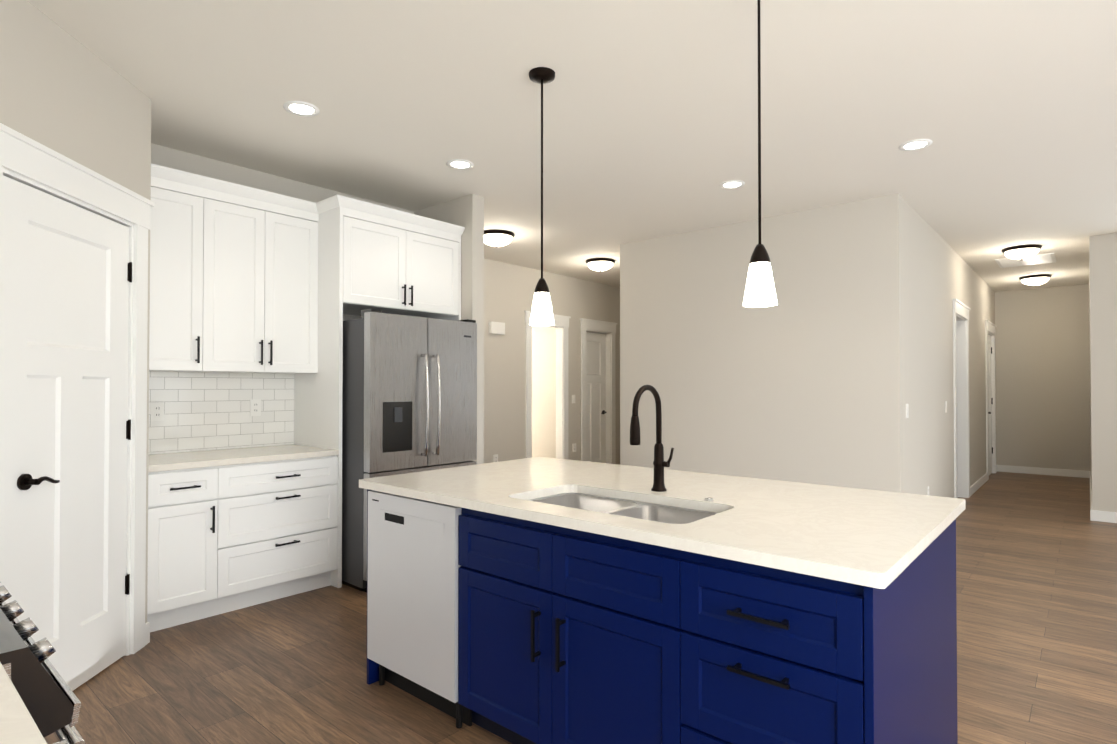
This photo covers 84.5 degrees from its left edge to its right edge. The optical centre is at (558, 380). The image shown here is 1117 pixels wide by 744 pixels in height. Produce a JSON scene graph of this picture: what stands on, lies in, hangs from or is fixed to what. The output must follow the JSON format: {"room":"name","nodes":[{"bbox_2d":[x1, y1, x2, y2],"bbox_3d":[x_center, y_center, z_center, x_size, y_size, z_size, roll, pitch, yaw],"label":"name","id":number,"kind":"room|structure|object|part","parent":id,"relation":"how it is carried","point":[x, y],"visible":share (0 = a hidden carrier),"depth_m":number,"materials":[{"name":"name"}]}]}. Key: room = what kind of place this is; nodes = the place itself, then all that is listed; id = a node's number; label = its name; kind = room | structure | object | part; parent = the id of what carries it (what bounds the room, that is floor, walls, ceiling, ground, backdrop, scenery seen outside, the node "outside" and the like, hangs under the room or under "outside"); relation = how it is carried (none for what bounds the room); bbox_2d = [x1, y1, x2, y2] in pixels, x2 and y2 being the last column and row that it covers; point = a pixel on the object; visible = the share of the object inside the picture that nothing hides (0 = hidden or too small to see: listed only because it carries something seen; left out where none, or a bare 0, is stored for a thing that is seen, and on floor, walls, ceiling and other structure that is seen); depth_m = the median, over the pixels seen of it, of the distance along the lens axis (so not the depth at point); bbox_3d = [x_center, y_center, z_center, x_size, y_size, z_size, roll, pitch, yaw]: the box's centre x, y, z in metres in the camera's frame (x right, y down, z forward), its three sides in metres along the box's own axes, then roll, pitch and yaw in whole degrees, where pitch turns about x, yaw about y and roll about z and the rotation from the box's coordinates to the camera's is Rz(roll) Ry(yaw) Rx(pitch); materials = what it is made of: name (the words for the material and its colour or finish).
{"room":"kitchen","nodes":[
{"label":"kitchen","id":0,"kind":"room"},
{"bbox_2d":[0,662,46,743],"bbox_3d":[-0.554,0.876,0.260,4.638,0.915,0.632,-1,-1,41],"label":"countertop","id":1,"kind":"structure","parent":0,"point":[18,725],"depth_m":0.77,"materials":[{"name":"white stone"}]},
{"bbox_2d":[0,100,411,607],"bbox_3d":[-2.496,-0.048,3.949,0.120,2.850,3.680,-1,-1,41],"label":"wall","id":2,"kind":"structure","parent":0,"point":[123,158],"depth_m":3.09,"materials":[{"name":"beige paint"}]},
{"bbox_2d":[0,175,128,690],"bbox_3d":[-2.133,0.294,2.670,0.036,2.120,0.781,0,-1,-4],"label":"door leaf","id":3,"kind":"structure","parent":2,"relation":"in","point":[64,386],"depth_m":2.64,"materials":[{"name":"white wood"}]},
{"bbox_2d":[17,262,131,594],"bbox_3d":[-2.110,0.233,2.721,0.515,1.652,0.498,-1,-1,41],"label":"hardware piece","id":4,"kind":"object","parent":3,"relation":"attached to","point":[26,481],"visible":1,"depth_m":2.47,"materials":[{"name":"black metal"}]},
{"bbox_2d":[149,163,218,374],"bbox_3d":[-2.384,-0.641,3.723,0.347,1.170,0.426,-1,-1,41],"label":"upper cabinet","id":5,"kind":"object","parent":2,"relation":"attached to","point":[184,218],"depth_m":3.65,"materials":[{"name":"white wood"}]},
{"bbox_2d":[215,180,322,374],"bbox_3d":[-2.063,-0.637,4.096,0.347,1.170,0.793,-1,-1,41],"label":"upper cabinet","id":6,"kind":"object","parent":2,"relation":"attached to","point":[252,289],"depth_m":4.02,"materials":[{"name":"white wood"}]},
{"bbox_2d":[319,195,462,318],"bbox_3d":[-1.354,-0.865,4.708,0.627,0.700,1.005,-1,-1,41],"label":"upper cabinet","id":7,"kind":"object","parent":2,"relation":"attached to","point":[372,256],"depth_m":4.39,"materials":[{"name":"white wood"}]},
{"bbox_2d":[412,194,487,463],"bbox_3d":[-0.919,-0.035,5.099,0.750,2.850,0.120,-1,-1,41],"label":"wall","id":8,"kind":"structure","parent":0,"point":[467,211],"depth_m":4.88,"materials":[{"name":"beige paint"}]},
{"bbox_2d":[488,259,615,462],"bbox_3d":[-0.188,0.000,8.117,0.120,2.850,5.650,-1,-1,41],"label":"wall","id":9,"kind":"structure","parent":0,"point":[511,288],"depth_m":7.94,"materials":[{"name":"beige paint"}]},
{"bbox_2d":[493,454,497,461],"bbox_3d":[-0.750,0.947,7.356,0.008,0.116,0.072,-1,-1,41],"label":"outlet","id":10,"kind":"object","parent":9,"relation":"attached to","point":[495,457],"depth_m":7.35,"materials":[{"name":"white plastic"}]},
{"bbox_2d":[489,321,504,334],"bbox_3d":[-0.749,-0.621,7.346,0.045,0.144,0.246,-1,-1,41],"label":"door chime","id":11,"kind":"object","parent":9,"relation":"attached to","point":[496,327],"depth_m":7.32,"materials":[{"name":"white plastic"}]},
{"bbox_2d":[586,332,605,462],"bbox_3d":[0.502,0.368,8.977,0.036,2.120,0.586,-1,-1,41],"label":"door leaf","id":12,"kind":"structure","parent":9,"relation":"in","point":[595,396],"depth_m":9.01,"materials":[{"name":"white wood"}]},
{"bbox_2d":[28,0,1116,291],"bbox_3d":[2.476,-1.486,5.466,12.200,0.060,13.000,-1,-1,41],"label":"ceiling","id":13,"kind":"structure","parent":0,"point":[1008,108],"depth_m":3.34,"materials":[{"name":"beige paint"}]},
{"bbox_2d":[283,101,319,116],"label":"recessed light","id":14,"kind":"object","parent":13,"relation":"attached to","point":[299,108],"depth_m":3.35,"materials":[{"name":"white plastic"}]},
{"bbox_2d":[447,159,473,169],"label":"recessed light","id":15,"kind":"object","parent":13,"relation":"attached to","point":[462,164],"depth_m":4.18,"materials":[{"name":"white plastic"}]},
{"bbox_2d":[484,229,514,247],"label":"ceiling light","id":16,"kind":"object","parent":13,"relation":"attached to","point":[496,238],"depth_m":5.98,"materials":[{"name":"white glass"}]},
{"bbox_2d":[529,67,554,325],"bbox_3d":[-0.080,-0.876,2.974,0.130,1.217,0.130,-1,-1,41],"label":"pendant light","id":17,"kind":"object","parent":13,"relation":"hanging from","point":[541,313],"visible":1,"depth_m":2.95,"materials":[{"name":"white glass"}]},
{"bbox_3d":[-0.080,-0.348,2.968,0.123,0.161,0.123,-1,-1,41],"label":"lamp shade","id":18,"kind":"part","parent":17,"relation":"part of","materials":[{"name":"white glass"}]},
{"bbox_2d":[586,258,614,271],"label":"ceiling light","id":19,"kind":"object","parent":13,"relation":"attached to","point":[597,264],"depth_m":7.28,"materials":[{"name":"white glass"}]},
{"bbox_2d":[719,180,744,188],"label":"recessed light","id":20,"kind":"object","parent":13,"relation":"attached to","point":[732,184],"depth_m":4.60,"materials":[{"name":"white plastic"}]},
{"bbox_2d":[743,0,777,306],"bbox_3d":[0.741,-0.885,2.268,0.130,1.217,0.130,-1,-1,41],"label":"pendant light","id":21,"kind":"object","parent":13,"relation":"hanging from","point":[760,290],"visible":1,"depth_m":2.24,"materials":[{"name":"white glass"}]},
{"bbox_3d":[0.741,-0.357,2.262,0.123,0.161,0.123,-1,-1,41],"label":"lamp shade","id":22,"kind":"part","parent":21,"relation":"part of","materials":[{"name":"white glass"}]},
{"bbox_2d":[899,139,932,150],"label":"recessed light","id":23,"kind":"object","parent":13,"relation":"attached to","point":[917,144],"depth_m":3.84,"materials":[{"name":"white plastic"}]},
{"bbox_2d":[995,244,1055,267],"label":"ceiling light","id":24,"kind":"object","parent":13,"relation":"attached to","point":[1021,255],"depth_m":7.04,"materials":[{"name":"white glass"}]},
{"bbox_2d":[995,253,1055,267],"bbox_3d":[5.595,-1.427,7.365,0.550,0.010,0.650,-1,-1,41],"label":"vent grille","id":25,"kind":"object","parent":13,"relation":"attached to","point":[1050,257],"depth_m":7.37,"materials":[{"name":"white"}]},
{"bbox_2d":[1019,274,1051,285],"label":"ceiling light","id":26,"kind":"object","parent":13,"relation":"attached to","point":[1039,279],"depth_m":8.34,"materials":[{"name":"white glass"}]},
{"bbox_2d":[44,471,1116,743],"bbox_3d":[2.476,1.424,5.432,12.200,0.060,13.000,-1,-1,41],"label":"floor","id":27,"kind":"structure","parent":0,"point":[1036,577],"depth_m":2.98,"materials":[{"name":"brown wood"}]},
{"bbox_2d":[0,582,85,743],"bbox_3d":[-1.312,0.860,1.005,0.758,0.965,0.738,-1,-1,41],"label":"range","id":28,"kind":"object","parent":27,"relation":"on","point":[51,701],"visible":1,"depth_m":1.00,"materials":[{"name":"silver metal"}]},
{"bbox_2d":[147,463,222,631],"bbox_3d":[-2.303,0.932,3.588,0.622,0.880,0.357,-1,-1,41],"label":"base cabinet","id":29,"kind":"object","parent":27,"relation":"on","point":[185,584],"depth_m":3.40,"materials":[{"name":"white wood"}]},
{"bbox_2d":[223,451,341,612],"bbox_3d":[-1.962,0.937,3.984,0.622,0.880,0.803,-1,-1,41],"label":"base cabinet","id":30,"kind":"object","parent":27,"relation":"on","point":[282,518],"depth_m":3.81,"materials":[{"name":"white wood"}]},
{"bbox_2d":[148,443,338,470],"bbox_3d":[-2.056,0.478,3.872,0.632,0.035,1.101,-1,-1,41],"label":"countertop","id":31,"kind":"structure","parent":30,"relation":"on","point":[281,450],"depth_m":3.81,"materials":[{"name":"white stone"}]},
{"bbox_2d":[342,309,476,591],"bbox_3d":[-1.211,0.466,4.533,0.952,1.835,0.910,-1,-1,41],"label":"fridge","id":32,"kind":"object","parent":27,"relation":"on","point":[409,395],"visible":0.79,"depth_m":4.13,"materials":[{"name":"silver metal"}]},
{"bbox_2d":[359,484,957,743],"bbox_3d":[0.297,0.920,2.515,2.090,0.880,1.208,-1,-1,41],"label":"kitchen island","id":33,"kind":"object","parent":27,"relation":"on","point":[540,600],"depth_m":1.89,"materials":[{"name":"blue wood"}]},
{"bbox_2d":[367,490,471,728],"bbox_3d":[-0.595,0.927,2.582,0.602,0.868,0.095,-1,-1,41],"label":"dishwasher","id":34,"kind":"object","parent":33,"relation":"in","point":[414,543],"depth_m":2.52,"materials":[{"name":"white metal"}]},
{"bbox_2d":[359,457,964,591],"bbox_3d":[0.304,0.462,2.528,2.150,0.035,1.210,-1,-1,41],"label":"island countertop","id":35,"kind":"structure","parent":33,"relation":"on","point":[864,534],"depth_m":2.09,"materials":[{"name":"white stone"}]},
{"bbox_2d":[519,488,722,523],"bbox_3d":[0.210,0.585,2.249,0.820,0.240,0.455,-1,-1,41],"label":"sink","id":36,"kind":"object","parent":35,"relation":"in","point":[667,510],"depth_m":2.43,"materials":[{"name":"silver metal"}]},
{"bbox_2d":[630,384,673,491],"bbox_3d":[0.363,0.230,2.407,0.094,0.427,0.224,-1,-1,41],"label":"faucet","id":37,"kind":"object","parent":35,"relation":"on","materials":[{"name":"black metal"}]},
{"bbox_2d":[616,193,999,497],"bbox_3d":[3.847,0.001,8.194,2.665,2.850,6.690,-1,-1,41],"label":"wall","id":38,"kind":"structure","parent":0,"point":[832,364],"depth_m":5.53,"materials":[{"name":"beige paint"}]},
{"bbox_2d":[0,123,1116,655],"bbox_3d":[3.450,0.241,5.060,9.620,2.297,11.713,-1,-1,41],"label":"trim","id":39,"kind":"structure","parent":38,"relation":"attached to","point":[24,159],"depth_m":3.13,"materials":[{"name":"white wood"}]},
{"bbox_2d":[906,404,908,417],"bbox_3d":[2.824,0.249,4.975,0.010,0.116,0.072,-1,-1,41],"label":"light switch","id":40,"kind":"object","parent":38,"relation":"attached to","point":[907,407],"depth_m":4.97,"materials":[{"name":"white plastic"}]},
{"bbox_2d":[988,335,992,474],"bbox_3d":[6.470,0.371,9.236,0.097,2.120,0.825,-1,-1,41],"label":"door leaf","id":41,"kind":"structure","parent":38,"relation":"in","point":[989,407],"depth_m":9.45,"materials":[{"name":"white wood"}]},
{"bbox_3d":[6.495,0.310,9.239,0.061,1.652,0.789,-1,-1,41],"label":"hall door hardware","id":42,"kind":"part","parent":41,"relation":"part of","materials":[{"name":"white wood"}]},
{"bbox_2d":[1088,233,1116,511],"bbox_3d":[6.933,-0.038,4.879,4.100,2.850,0.120,-1,-1,41],"label":"wall","id":43,"kind":"structure","parent":0,"point":[1102,286],"depth_m":6.11,"materials":[{"name":"beige paint"}]}
]}

